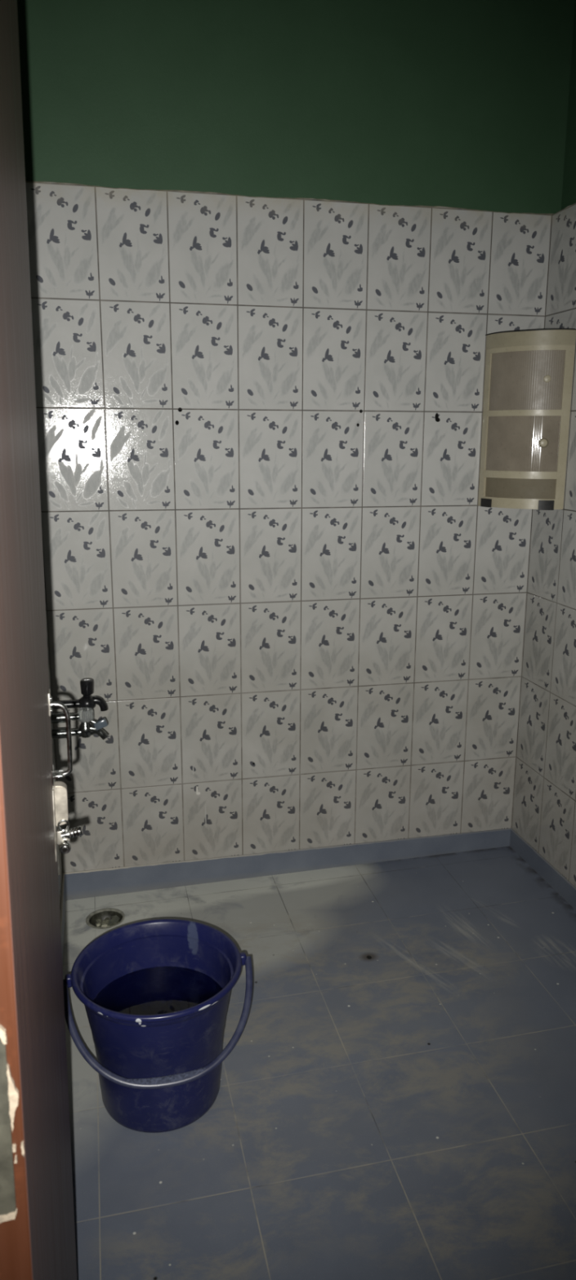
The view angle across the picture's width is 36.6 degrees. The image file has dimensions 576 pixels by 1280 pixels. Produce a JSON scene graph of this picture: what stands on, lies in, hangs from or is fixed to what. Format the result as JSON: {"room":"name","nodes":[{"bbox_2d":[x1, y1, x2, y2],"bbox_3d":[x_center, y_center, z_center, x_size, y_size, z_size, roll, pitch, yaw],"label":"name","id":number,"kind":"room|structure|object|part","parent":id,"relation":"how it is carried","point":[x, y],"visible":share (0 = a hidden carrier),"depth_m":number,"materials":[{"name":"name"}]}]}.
{"room":"bathroom","nodes":[
{"label":"bathroom","id":0,"kind":"room"},
{"bbox_2d":[43,567,62,911],"bbox_3d":[-0.550,-0.379,1.504,0.100,3.210,2.160,-3,13,-12],"label":"wall","id":1,"kind":"structure","parent":0,"point":[59,854],"depth_m":2.68,"materials":[{"name":"tile"}]},
{"bbox_2d":[59,873,66,971],"bbox_3d":[-0.501,1.064,1.847,0.007,0.124,2.153,-3,13,-12],"label":"baseboard","id":2,"kind":"structure","parent":1,"relation":"attached to","point":[63,900],"depth_m":2.67,"materials":[{"name":"blue tile"}]},
{"bbox_2d":[50,678,107,711],"bbox_3d":[-0.613,0.164,2.542,0.169,0.096,0.052,-3,13,-12],"label":"tap","id":3,"kind":"object","parent":1,"relation":"attached to","point":[86,684],"visible":0.86,"depth_m":2.53,"materials":[{"name":"metal"}]},
{"bbox_3d":[-0.644,0.188,2.540,0.106,0.048,0.048,-3,13,-12],"label":"stem","id":4,"kind":"part","parent":3,"relation":"part of","materials":[{"name":"black plastic"}]},
{"bbox_3d":[-0.586,0.137,2.542,0.038,0.043,0.038,-3,13,-12],"label":"knob","id":5,"kind":"part","parent":3,"relation":"part of","materials":[{"name":"black plastic"}]},
{"bbox_2d":[78,694,95,709],"bbox_3d":[-0.588,0.183,2.552,0.052,0.048,0.052,-3,13,-12],"label":"tap","id":6,"kind":"object","parent":3,"relation":"on","point":[86,700],"depth_m":2.53,"materials":[{"name":"black metal"}]},
{"bbox_3d":[-0.559,0.187,2.559,0.057,0.045,0.023,-3,13,-12],"label":"spout","id":7,"kind":"part","parent":3,"relation":"part of","materials":[{"name":"black plastic"}]},
{"bbox_2d":[50,706,108,740],"bbox_3d":[-0.591,0.240,2.449,0.167,0.094,0.042,-3,13,-12],"label":"chrome tap","id":8,"kind":"object","parent":1,"relation":"attached to","point":[85,716],"visible":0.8,"depth_m":2.44,"materials":[{"name":"silver metal"}]},
{"bbox_3d":[-0.568,0.210,2.447,0.044,0.035,0.042,-3,13,-12],"label":"knob","id":9,"kind":"part","parent":8,"relation":"part of","materials":[{"name":"white plastic"}]},
{"bbox_2d":[78,722,93,737],"bbox_3d":[-0.569,0.248,2.455,0.041,0.054,0.038,-3,13,-12],"label":"tap","id":10,"kind":"object","parent":8,"relation":"on","point":[86,730],"depth_m":2.44,"materials":[{"name":"silver metal"}]},
{"bbox_3d":[-0.537,0.259,2.465,0.056,0.049,0.026,-3,13,-12],"label":"spout","id":11,"kind":"part","parent":8,"relation":"part of","materials":[{"name":"silver metal"}]},
{"bbox_3d":[-0.527,0.237,2.456,0.036,0.022,0.022,-24,17,-6],"label":"lever","id":12,"kind":"part","parent":8,"relation":"part of","materials":[{"name":"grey plastic"}]},
{"bbox_2d":[17,0,574,872],"bbox_3d":[0.078,-0.671,2.769,1.710,3.210,0.100,-3,13,-12],"label":"wall","id":13,"kind":"structure","parent":0,"point":[275,247],"depth_m":2.68,"materials":[{"name":"tile"}]},
{"bbox_2d":[62,827,511,900],"bbox_3d":[0.041,0.788,3.043,1.600,0.124,0.007,-3,13,-12],"label":"baseboard","id":14,"kind":"structure","parent":13,"relation":"attached to","point":[127,879],"depth_m":3.01,"materials":[{"name":"blue tile"}]},
{"bbox_2d":[477,328,575,510],"bbox_3d":[0.748,-0.690,2.758,0.204,0.542,0.204,-3,13,-12],"label":"upper cabinet","id":15,"kind":"object","parent":13,"relation":"attached to","point":[528,374],"visible":1,"depth_m":2.72,"materials":[{"name":"plastic"}]},
{"bbox_3d":[0.738,-0.486,2.786,0.255,0.063,0.053,8,15,31],"label":"recess panel","id":16,"kind":"part","parent":15,"relation":"part of","materials":[{"name":"plastic"}]},
{"bbox_3d":[0.733,-0.619,2.749,0.231,0.170,0.044,8,15,31],"label":"door","id":17,"kind":"part","parent":15,"relation":"part of","materials":[{"name":"plastic"}]},
{"bbox_3d":[0.733,-0.803,2.706,0.231,0.175,0.044,8,15,31],"label":"door","id":18,"kind":"part","parent":15,"relation":"part of","materials":[{"name":"plastic"}]},
{"bbox_3d":[0.734,-0.946,2.674,0.289,0.005,0.062,8,15,31],"label":"cord","id":19,"kind":"part","parent":15,"relation":"part of","materials":[{"name":"plastic"}]},
{"bbox_3d":[0.791,-0.611,2.702,0.024,0.024,0.006,2,13,10],"label":"finger knob","id":20,"kind":"part","parent":15,"relation":"part of","materials":[{"name":"beige plastic"}]},
{"bbox_3d":[0.791,-0.797,2.660,0.022,0.022,0.005,3,13,10],"label":"finger knob","id":21,"kind":"part","parent":15,"relation":"part of","materials":[{"name":"beige plastic"}]},
{"bbox_2d":[62,845,575,1279],"bbox_3d":[0.421,1.195,1.388,1.800,0.033,3.700,-3,13,-12],"label":"floor","id":22,"kind":"structure","parent":0,"point":[395,1100],"depth_m":1.99,"materials":[{"name":"blue tile"}]},
{"bbox_2d":[85,907,124,928],"bbox_3d":[-0.579,0.905,2.774,0.124,0.046,0.124,-3,13,-12],"label":"floor drain","id":23,"kind":"object","parent":22,"relation":"in","point":[108,917],"visible":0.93,"depth_m":2.79,"materials":[{"name":"silver metal"}]},
{"bbox_2d":[88,911,122,926],"bbox_3d":[-0.579,0.906,2.775,0.120,0.044,0.120,-3,13,-12],"label":"drain cover","id":24,"kind":"object","parent":23,"relation":"on","point":[96,918],"depth_m":2.79,"materials":[{"name":"silver metal"}]},
{"bbox_2d":[62,919,252,1133],"bbox_3d":[-0.294,0.889,2.001,0.426,0.333,0.380,-3,13,-12],"label":"bucket","id":25,"kind":"object","parent":22,"relation":"on","point":[160,1073],"visible":0.94,"depth_m":1.90,"materials":[{"name":"blue plastic"}]},
{"bbox_2d":[93,966,222,1014],"bbox_3d":[-0.294,0.836,1.988,0.312,0.001,0.312,-3,13,-12],"label":"water","id":26,"kind":"object","parent":25,"relation":"in","point":[157,990],"visible":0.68,"depth_m":2.04,"materials":[{"name":"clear liquid"}]},
{"bbox_3d":[-0.274,0.837,1.897,0.426,0.166,0.189,-3,13,-12],"label":"bail handle","id":27,"kind":"part","parent":25,"relation":"part of","materials":[{"name":"blue plastic"}]},
{"bbox_2d":[511,0,575,887],"bbox_3d":[1.109,-0.458,1.866,0.100,3.210,2.160,-3,13,-12],"label":"wall","id":28,"kind":"structure","parent":0,"point":[544,813],"depth_m":2.83,"materials":[{"name":"tile"}]},
{"bbox_2d":[509,828,575,910],"bbox_3d":[1.053,0.990,2.186,0.007,0.124,2.153,-3,13,-12],"label":"baseboard","id":29,"kind":"structure","parent":28,"relation":"attached to","point":[541,866],"depth_m":2.96,"materials":[{"name":"blue tile"}]},
{"bbox_3d":[0.527,-0.168,0.606,1.800,3.210,0.110,-3,13,-12],"label":"wall","id":30,"kind":"structure","parent":0,"visible":0},
{"bbox_2d":[0,0,82,1279],"bbox_3d":[-0.242,0.276,0.875,0.070,1.960,0.654,-2,13,-13],"label":"door","id":31,"kind":"structure","parent":30,"relation":"in","point":[37,1233],"depth_m":0.72,"materials":[{"name":"brown paint"}]},
{"bbox_3d":[-0.306,0.080,1.120,0.002,0.030,0.024,-2,13,-13],"label":"plate","id":32,"kind":"part","parent":31,"relation":"part of","materials":[{"name":"metal"}]},
{"bbox_3d":[-0.302,0.182,1.144,0.014,0.031,0.024,-2,13,-13],"label":"plate","id":33,"kind":"part","parent":31,"relation":"part of","materials":[{"name":"silver metal"}]},
{"bbox_3d":[-0.295,0.130,1.134,0.027,0.103,0.006,-2,13,-13],"label":"handle","id":34,"kind":"part","parent":31,"relation":"part of","materials":[{"name":"silver metal"}]},
{"bbox_3d":[-0.300,0.272,1.176,0.015,0.015,0.049,-2,13,-13],"label":"rod","id":35,"kind":"part","parent":31,"relation":"part of","materials":[{"name":"silver metal"}]},
{"bbox_3d":[-0.288,0.257,1.161,0.027,0.012,0.012,-14,16,-10],"label":"knob","id":36,"kind":"part","parent":31,"relation":"part of","materials":[{"name":"silver metal"}]}
]}

